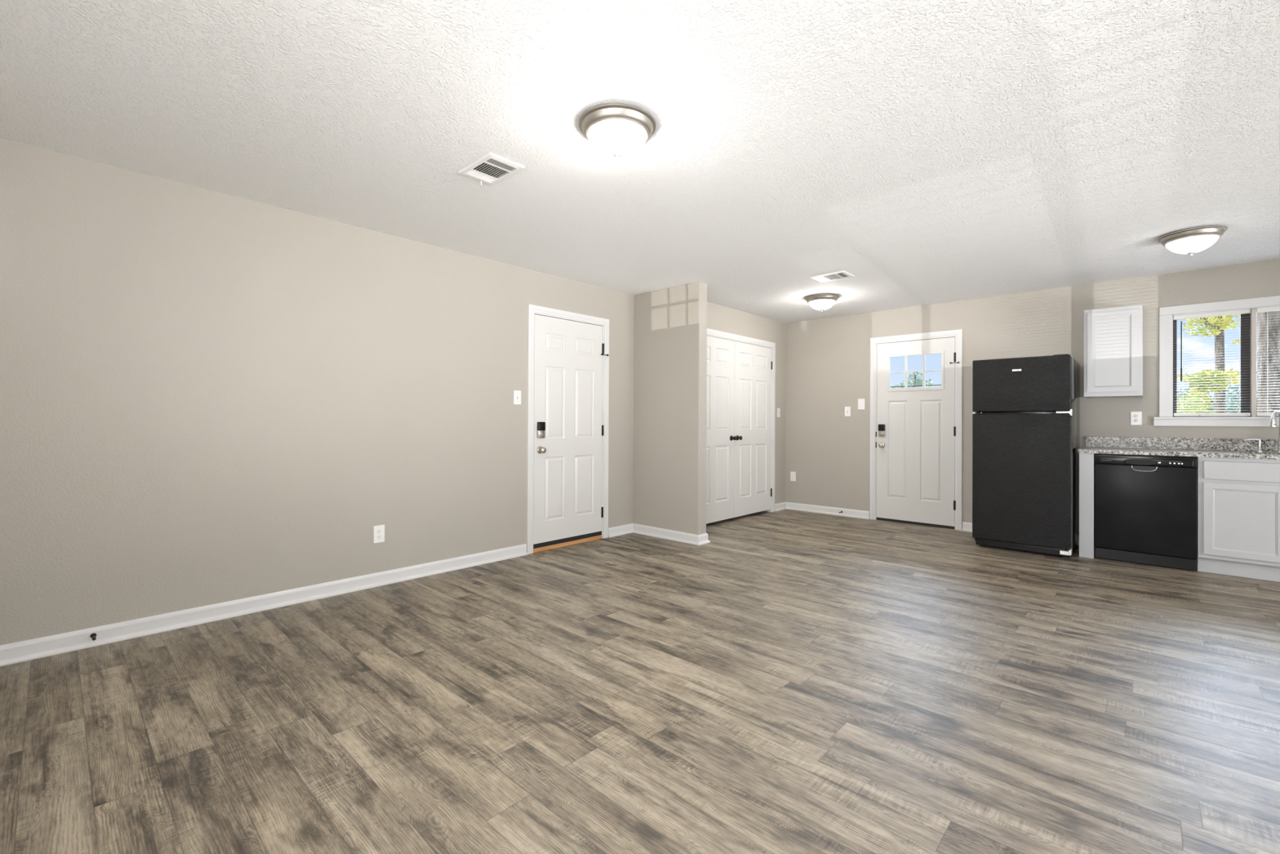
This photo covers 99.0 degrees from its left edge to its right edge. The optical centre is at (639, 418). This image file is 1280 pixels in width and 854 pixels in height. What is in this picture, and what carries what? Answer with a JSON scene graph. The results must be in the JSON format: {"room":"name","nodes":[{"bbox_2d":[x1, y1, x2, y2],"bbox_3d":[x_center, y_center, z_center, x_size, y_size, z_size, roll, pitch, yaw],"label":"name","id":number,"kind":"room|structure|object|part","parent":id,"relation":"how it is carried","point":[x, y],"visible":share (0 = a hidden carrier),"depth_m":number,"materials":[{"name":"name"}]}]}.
{"room":"empty living room","nodes":[
{"label":"empty living room","id":0,"kind":"room"},
{"bbox_2d":[0,137,634,644],"bbox_3d":[-1.687,-0.070,3.999,0.130,2.440,4.613,0,0,43],"label":"wall","id":1,"kind":"structure","parent":0,"point":[207,397],"depth_m":3.19,"materials":[{"name":"paint"}]},
{"bbox_2d":[90,632,96,640],"bbox_3d":[-2.722,1.088,2.726,0.068,0.023,0.023,0,0,43],"label":"door stop","id":2,"kind":"object","parent":1,"relation":"attached to","point":[93,636],"visible":1,"depth_m":2.74,"materials":[{"name":"brown metal"}]},
{"bbox_3d":[-2.727,1.088,2.730,0.055,0.023,0.023,0,0,43],"label":"post","id":3,"kind":"part","parent":2,"relation":"part of","materials":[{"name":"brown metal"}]},
{"bbox_2d":[0,523,632,666],"bbox_3d":[-1.591,1.105,3.989,0.026,0.090,4.483,0,0,43],"label":"baseboard","id":4,"kind":"structure","parent":1,"relation":"attached to","point":[43,646],"depth_m":3.17,"materials":[{"name":"white paint"}]},
{"bbox_2d":[373,524,384,543],"bbox_3d":[-1.800,0.794,3.776,0.009,0.120,0.074,0,0,43],"label":"wall outlet","id":5,"kind":"object","parent":1,"relation":"attached to","point":[379,531],"visible":1,"depth_m":3.77,"materials":[{"name":"white plastic"}]},
{"bbox_2d":[513,390,520,404],"bbox_3d":[-1.028,-0.181,4.599,0.017,0.116,0.070,0,0,43],"label":"light switch","id":6,"kind":"object","parent":1,"relation":"attached to","point":[517,393],"visible":1,"depth_m":4.60,"materials":[{"name":"white plastic"}]},
{"bbox_2d":[526,303,608,554],"bbox_3d":[-0.683,0.089,5.065,0.146,2.138,0.951,0,0,43],"label":"door frame","id":7,"kind":"structure","parent":1,"relation":"attached to","point":[532,309],"depth_m":4.82,"materials":[{"name":"white paint"}]},
{"bbox_2d":[533,314,608,548],"bbox_3d":[-0.615,0.110,5.035,0.106,2.029,0.856,0,0,43],"label":"door","id":8,"kind":"structure","parent":1,"relation":"in","point":[568,427],"depth_m":5.01,"materials":[{"name":"white paint"}]},
{"bbox_3d":[-0.849,0.271,4.755,0.066,0.066,0.066,0,0,43],"label":"knob","id":9,"kind":"part","parent":8,"relation":"part of","materials":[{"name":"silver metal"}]},
{"bbox_2d":[0,509,1279,853],"bbox_3d":[1.625,1.219,2.692,6.800,0.120,7.268,0,0,43],"label":"floor","id":10,"kind":"structure","parent":0,"point":[787,681],"depth_m":2.13,"materials":[{"name":"laminate"}]},
{"bbox_2d":[533,534,602,552],"bbox_3d":[-0.690,1.141,5.063,0.129,0.034,0.809,0,0,43],"label":"threshold","id":11,"kind":"object","parent":10,"relation":"on","point":[597,537],"visible":0.54,"depth_m":4.99,"materials":[{"name":"brown wood"}]},
{"bbox_2d":[972,354,1079,557],"bbox_3d":[3.577,0.318,5.061,0.717,1.718,0.792,0,0,43],"label":"refrigerator","id":12,"kind":"object","parent":10,"relation":"on","point":[1025,416],"visible":1,"depth_m":4.76,"materials":[{"name":"black metal"}]},
{"bbox_3d":[3.327,0.521,4.798,0.710,1.137,0.062,0,0,43],"label":"fridge door","id":13,"kind":"part","parent":12,"relation":"part of","materials":[{"name":"black metal"}]},
{"bbox_3d":[3.330,-0.301,4.801,0.710,0.472,0.062,0,0,43],"label":"freezer door","id":14,"kind":"part","parent":12,"relation":"part of","materials":[{"name":"black metal"}]},
{"bbox_2d":[1079,453,1095,558],"bbox_3d":[3.986,0.734,4.855,0.097,0.888,0.577,0,0,43],"label":"end panel","id":15,"kind":"object","parent":10,"relation":"on","point":[1086,460],"visible":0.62,"depth_m":4.64,"materials":[{"name":"grey paint"}]},
{"bbox_2d":[1094,453,1197,570],"bbox_3d":[4.238,0.733,4.602,0.608,0.874,0.579,0,0,43],"label":"dishwasher","id":16,"kind":"object","parent":10,"relation":"on","point":[1146,505],"visible":0.99,"depth_m":4.39,"materials":[{"name":"black metal"}]},
{"bbox_3d":[4.067,1.126,4.419,0.600,0.086,0.016,0,0,43],"label":"kick plate","id":17,"kind":"part","parent":16,"relation":"part of","materials":[{"name":"black"}]},
{"bbox_3d":[4.070,0.334,4.422,0.608,0.079,0.044,0,0,43],"label":"control panel","id":18,"kind":"part","parent":16,"relation":"part of","materials":[{"name":"black plastic"}]},
{"bbox_2d":[1196,456,1279,582],"bbox_3d":[4.802,0.735,4.087,0.912,0.888,0.585,0,0,43],"label":"base cabinet","id":19,"kind":"object","parent":10,"relation":"on","point":[1238,499],"visible":0.9,"depth_m":4.05,"materials":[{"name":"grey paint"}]},
{"bbox_2d":[1078,435,1279,459],"bbox_3d":[4.769,0.225,4.122,2.250,0.132,0.616,0,0,43],"label":"countertop","id":20,"kind":"structure","parent":19,"relation":"on","point":[1175,446],"depth_m":4.54,"materials":[{"name":"stone"}]},
{"bbox_2d":[1244,438,1262,452],"bbox_3d":[4.848,0.207,4.324,0.105,0.105,0.036,0,0,34],"label":"soap dispenser","id":21,"kind":"object","parent":20,"relation":"on","point":[1259,450],"visible":1,"depth_m":4.30,"materials":[{"name":"silver metal"}]},
{"bbox_3d":[4.877,0.209,4.305,0.036,0.102,0.036,0,0,43],"label":"post","id":22,"kind":"part","parent":21,"relation":"part of","materials":[{"name":"silver metal"}]},
{"bbox_2d":[1269,410,1279,452],"bbox_3d":[4.905,0.097,4.212,0.157,0.324,0.054,0,0,-16],"label":"faucet","id":23,"kind":"object","parent":20,"relation":"on","point":[1273,420],"visible":0.99,"depth_m":4.19,"materials":[{"name":"silver metal"}]},
{"bbox_3d":[4.899,0.042,4.206,0.142,0.214,0.037,0,0,-20],"label":"spout","id":24,"kind":"part","parent":23,"relation":"part of","materials":[{"name":"silver metal"}]},
{"bbox_3d":[4.450,0.387,4.030,0.414,0.136,0.019,0,0,43],"label":"drawer","id":25,"kind":"part","parent":19,"relation":"part of","materials":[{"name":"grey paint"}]},
{"bbox_3d":[4.449,0.753,4.029,0.414,0.547,0.019,0,0,43],"label":"door","id":26,"kind":"part","parent":19,"relation":"part of","materials":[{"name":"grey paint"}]},
{"bbox_2d":[0,0,1279,323],"bbox_3d":[1.772,-1.381,2.445,7.350,0.200,8.278,0,0,43],"label":"ceiling","id":27,"kind":"structure","parent":0,"point":[922,152],"depth_m":2.40,"materials":[{"name":"white paint"}]},
{"bbox_2d":[457,152,524,185],"bbox_3d":[-0.771,-1.276,2.831,0.312,0.029,0.203,0,0,43],"label":"ceiling vent","id":28,"kind":"object","parent":27,"relation":"in","point":[491,169],"visible":1,"depth_m":2.82,"materials":[{"name":"white plastic"}]},
{"bbox_2d":[578,102,655,159],"bbox_3d":[-0.099,-1.213,2.395,0.336,0.154,0.336,0,0,43],"label":"ceiling light","id":29,"kind":"object","parent":27,"relation":"attached to","point":[617,131],"visible":1,"depth_m":2.31,"materials":[{"name":"white glass"}]},
{"bbox_2d":[804,293,839,311],"bbox_3d":[1.894,-1.191,5.694,0.336,0.154,0.336,0,0,43],"label":"ceiling light","id":30,"kind":"object","parent":27,"relation":"attached to","point":[821,302],"visible":1,"depth_m":5.60,"materials":[{"name":"white glass"}]},
{"bbox_2d":[810,271,854,283],"bbox_3d":[1.718,-1.257,4.880,0.308,0.029,0.228,0,0,43],"label":"ceiling vent","id":31,"kind":"object","parent":27,"relation":"in","point":[842,274],"visible":1,"depth_m":4.87,"materials":[{"name":"white plastic"}]},
{"bbox_2d":[1157,225,1227,256],"bbox_3d":[3.771,-1.191,3.740,0.336,0.154,0.336,0,0,43],"label":"ceiling light","id":32,"kind":"object","parent":27,"relation":"attached to","point":[1191,241],"visible":1,"depth_m":3.66,"materials":[{"name":"white glass"}]},
{"bbox_2d":[632,281,706,534],"bbox_3d":[0.234,-0.056,5.447,0.968,2.440,0.125,0,0,43],"label":"wall partition","id":33,"kind":"structure","parent":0,"point":[670,324],"depth_m":5.30,"materials":[{"name":"paint"}]},
{"bbox_2d":[632,523,710,545],"bbox_3d":[0.286,1.119,5.389,0.864,0.090,0.177,0,0,43],"label":"baseboard","id":34,"kind":"structure","parent":33,"relation":"attached to","point":[693,539],"depth_m":5.26,"materials":[{"name":"white paint"}]},
{"bbox_2d":[706,301,786,503],"bbox_3d":[1.063,-0.049,6.381,0.130,2.440,2.370,0,0,43],"label":"wall","id":35,"kind":"structure","parent":0,"point":[719,317],"depth_m":7.02,"materials":[{"name":"paint"}]},
{"bbox_2d":[706,335,736,523],"bbox_3d":[0.807,0.115,5.991,0.098,2.037,0.852,0,0,43],"label":"door","id":36,"kind":"structure","parent":35,"relation":"in","point":[720,437],"depth_m":6.10,"materials":[{"name":"white paint"}]},
{"bbox_3d":[1.069,0.219,6.246,0.063,0.060,0.060,0,0,43],"label":"knob","id":37,"kind":"part","parent":36,"relation":"part of","materials":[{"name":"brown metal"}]},
{"bbox_2d":[706,328,775,511],"bbox_3d":[1.048,0.098,6.353,0.146,2.146,1.823,0,0,43],"label":"door frame","id":38,"kind":"structure","parent":35,"relation":"attached to","point":[710,332],"depth_m":6.93,"materials":[{"name":"white paint"}]},
{"bbox_2d":[733,341,772,517],"bbox_3d":[1.391,0.120,6.617,0.098,2.037,0.854,0,0,43],"label":"door","id":39,"kind":"structure","parent":35,"relation":"in","point":[753,491],"depth_m":6.60,"materials":[{"name":"white paint"}]},
{"bbox_3d":[1.153,0.220,6.337,0.063,0.060,0.060,0,0,43],"label":"knob","id":40,"kind":"part","parent":39,"relation":"part of","materials":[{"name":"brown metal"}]},
{"bbox_2d":[777,408,780,417],"bbox_3d":[1.792,-0.083,7.056,0.017,0.116,0.070,0,0,43],"label":"light switch","id":41,"kind":"object","parent":35,"relation":"attached to","point":[778,409],"visible":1,"depth_m":7.05,"materials":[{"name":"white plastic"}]},
{"bbox_2d":[774,502,786,511],"bbox_3d":[1.115,1.127,6.323,0.026,0.090,2.370,0,0,43],"label":"baseboard","id":42,"kind":"structure","parent":35,"relation":"attached to","point":[780,506],"depth_m":7.07,"materials":[{"name":"white paint"}]},
{"bbox_2d":[785,258,1279,522],"bbox_3d":[4.198,-0.040,5.168,6.371,2.440,0.130,0,0,43],"label":"wall","id":43,"kind":"structure","parent":0,"point":[828,359],"depth_m":5.75,"materials":[{"name":"paint"}]},
{"bbox_2d":[790,471,795,480],"bbox_3d":[1.993,0.748,7.121,0.074,0.120,0.009,0,0,43],"label":"wall outlet","id":44,"kind":"object","parent":43,"relation":"attached to","point":[793,474],"visible":1,"depth_m":7.12,"materials":[{"name":"white plastic"}]},
{"bbox_2d":[844,406,850,416],"bbox_3d":[2.516,-0.091,6.635,0.070,0.116,0.017,0,0,43],"label":"light switch","id":45,"kind":"object","parent":43,"relation":"attached to","point":[847,409],"visible":1,"depth_m":6.63,"materials":[{"name":"white plastic"}]},
{"bbox_2d":[857,398,865,409],"bbox_3d":[2.641,-0.175,6.523,0.082,0.130,0.012,0,0,43],"label":"blank plate","id":46,"kind":"object","parent":43,"relation":"attached to","point":[861,402],"visible":1,"depth_m":6.52,"materials":[{"name":"white plastic"}]},
{"bbox_2d":[869,328,962,530],"bbox_3d":[3.108,0.114,6.171,0.956,2.132,0.146,0,0,43],"label":"door frame","id":47,"kind":"structure","parent":43,"relation":"attached to","point":[957,334],"depth_m":6.04,"materials":[{"name":"white paint"}]},
{"bbox_2d":[875,337,959,528],"bbox_3d":[3.077,0.151,6.108,0.873,2.057,0.112,0,0,43],"label":"door","id":48,"kind":"structure","parent":43,"relation":"in","point":[916,432],"depth_m":6.10,"materials":[{"name":"white paint"}]},
{"bbox_3d":[2.795,0.305,6.339,0.066,0.066,0.066,0,0,43],"label":"knob","id":49,"kind":"part","parent":48,"relation":"part of","materials":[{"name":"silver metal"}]},
{"bbox_3d":[3.078,-0.527,6.128,0.594,0.421,0.022,0,0,43],"label":"lite frame","id":50,"kind":"part","parent":48,"relation":"part of","materials":[{"name":"white paint"}]},
{"bbox_2d":[785,502,1079,545],"bbox_3d":[3.026,1.134,6.144,3.066,0.090,0.026,0,0,43],"label":"baseboard","id":51,"kind":"structure","parent":43,"relation":"attached to","point":[967,526],"depth_m":6.73,"materials":[{"name":"white paint"}]},
{"bbox_2d":[1084,304,1142,398],"bbox_3d":[4.195,-0.581,4.849,0.386,0.770,0.346,0,0,43],"label":"upper cabinet","id":52,"kind":"object","parent":43,"relation":"attached to","point":[1113,336],"visible":1,"depth_m":4.72,"materials":[{"name":"white paint"}]},
{"bbox_2d":[1130,411,1142,425],"bbox_3d":[4.417,-0.006,4.870,0.074,0.120,0.009,0,0,43],"label":"wall outlet","id":53,"kind":"object","parent":43,"relation":"attached to","point":[1135,416],"visible":1,"depth_m":4.87,"materials":[{"name":"white plastic"}]},
{"bbox_2d":[1085,435,1277,452],"bbox_3d":[4.975,0.210,4.338,2.242,0.100,0.020,0,0,43],"label":"backsplash","id":54,"kind":"structure","parent":43,"relation":"attached to","point":[1180,443],"depth_m":4.65,"materials":[{"name":"stone"}]},
{"bbox_2d":[1153,295,1279,426],"bbox_3d":[4.962,-0.454,4.425,1.176,1.031,0.151,0,0,43],"label":"window","id":55,"kind":"structure","parent":43,"relation":"in","point":[1167,326],"depth_m":4.53,"materials":[{"name":"white paint"}]},
{"bbox_2d":[1173,308,1250,416],"bbox_3d":[4.779,-0.456,4.580,0.447,0.871,0.046,0,0,43],"label":"mini blind","id":56,"kind":"object","parent":55,"relation":"attached to","point":[1239,312],"visible":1,"depth_m":4.58,"materials":[{"name":"white plastic"}]},
{"bbox_3d":[4.784,-0.458,4.585,0.328,0.823,0.026,0,0,43],"label":"ladder cord","id":57,"kind":"part","parent":56,"relation":"part of","materials":[{"name":"white plastic"}]},
{"bbox_3d":[4.780,-0.035,4.581,0.443,0.030,0.028,0,0,43],"label":"rail","id":58,"kind":"part","parent":56,"relation":"part of","materials":[{"name":"white plastic"}]},
{"bbox_3d":[4.950,0.023,4.412,1.176,0.078,0.121,0,0,43],"label":"sill","id":59,"kind":"part","parent":55,"relation":"part of","materials":[{"name":"white paint"}]},
{"bbox_3d":[5.003,-0.458,4.470,0.950,0.883,0.030,0,0,43],"label":"frame","id":60,"kind":"part","parent":55,"relation":"part of","materials":[{"name":"brown metal"}]},
{"bbox_2d":[1256,306,1279,416],"bbox_3d":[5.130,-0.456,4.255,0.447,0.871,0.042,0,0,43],"label":"mini blind","id":61,"kind":"object","parent":55,"relation":"attached to","point":[1267,309],"visible":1,"depth_m":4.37,"materials":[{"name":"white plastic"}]},
{"bbox_3d":[5.134,-0.458,4.258,0.328,0.823,0.026,0,0,43],"label":"ladder cord","id":62,"kind":"part","parent":61,"relation":"part of","materials":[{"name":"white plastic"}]},
{"bbox_3d":[5.130,-0.035,4.255,0.443,0.030,0.028,0,0,43],"label":"rail","id":63,"kind":"part","parent":61,"relation":"part of","materials":[{"name":"white plastic"}]},
{"label":"outside","id":64,"kind":"structure","parent":0,"visible":0},
{"bbox_3d":[47.643,1.923,42.196,140.000,0.400,113.282,0,0,43],"label":"ground","id":65,"kind":"structure","parent":64,"visible":0},
{"bbox_2d":[892,372,934,388],"bbox_3d":[18.649,-0.800,37.280,2.860,4.951,2.018,0,0,43],"label":"tree","id":66,"kind":"object","parent":65,"relation":"on","point":[919,381],"visible":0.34,"depth_m":37.01,"materials":[{"name":"green plant"}]},
{"bbox_2d":[1177,388,1214,413],"bbox_3d":[28.297,0.030,28.243,3.376,3.302,3.150,0,0,43],"label":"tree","id":67,"kind":"object","parent":65,"relation":"on","point":[1187,389],"visible":0.03,"depth_m":28.03,"materials":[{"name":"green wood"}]},
{"bbox_2d":[1177,394,1216,413],"bbox_3d":[9.326,0.524,9.071,1.311,1.891,1.027,0,0,43],"label":"shrub","id":68,"kind":"object","parent":65,"relation":"on","point":[1194,406],"visible":0.2,"depth_m":9.11,"materials":[{"name":"green plant"}]},
{"bbox_2d":[1177,368,1239,413],"bbox_3d":[10.862,0.265,10.454,1.230,2.433,0.828,0,0,8],"label":"shrub","id":69,"kind":"object","parent":65,"relation":"on","point":[1206,378],"visible":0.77,"depth_m":10.33,"materials":[{"name":"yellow plant"}]},
{"bbox_2d":[1182,315,1239,413],"bbox_3d":[12.941,-2.377,12.325,1.086,7.751,0.997,0,0,43],"label":"tree","id":70,"kind":"object","parent":65,"relation":"on","point":[1220,397],"visible":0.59,"depth_m":12.32,"materials":[{"name":"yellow plant"}]},
{"bbox_2d":[1204,384,1257,413],"bbox_3d":[32.694,-0.148,29.640,3.435,3.707,3.141,0,0,43],"label":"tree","id":71,"kind":"object","parent":65,"relation":"on","point":[1234,401],"visible":0.11,"depth_m":29.54,"materials":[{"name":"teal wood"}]},
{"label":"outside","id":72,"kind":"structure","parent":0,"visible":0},
{"bbox_2d":[892,372,1257,386],"bbox_3d":[10.434,-0.959,13.249,45.000,0.121,0.021,0,0,43],"label":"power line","id":73,"kind":"object","parent":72,"point":[1256,372],"visible":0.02,"depth_m":15.48,"materials":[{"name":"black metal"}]}
]}

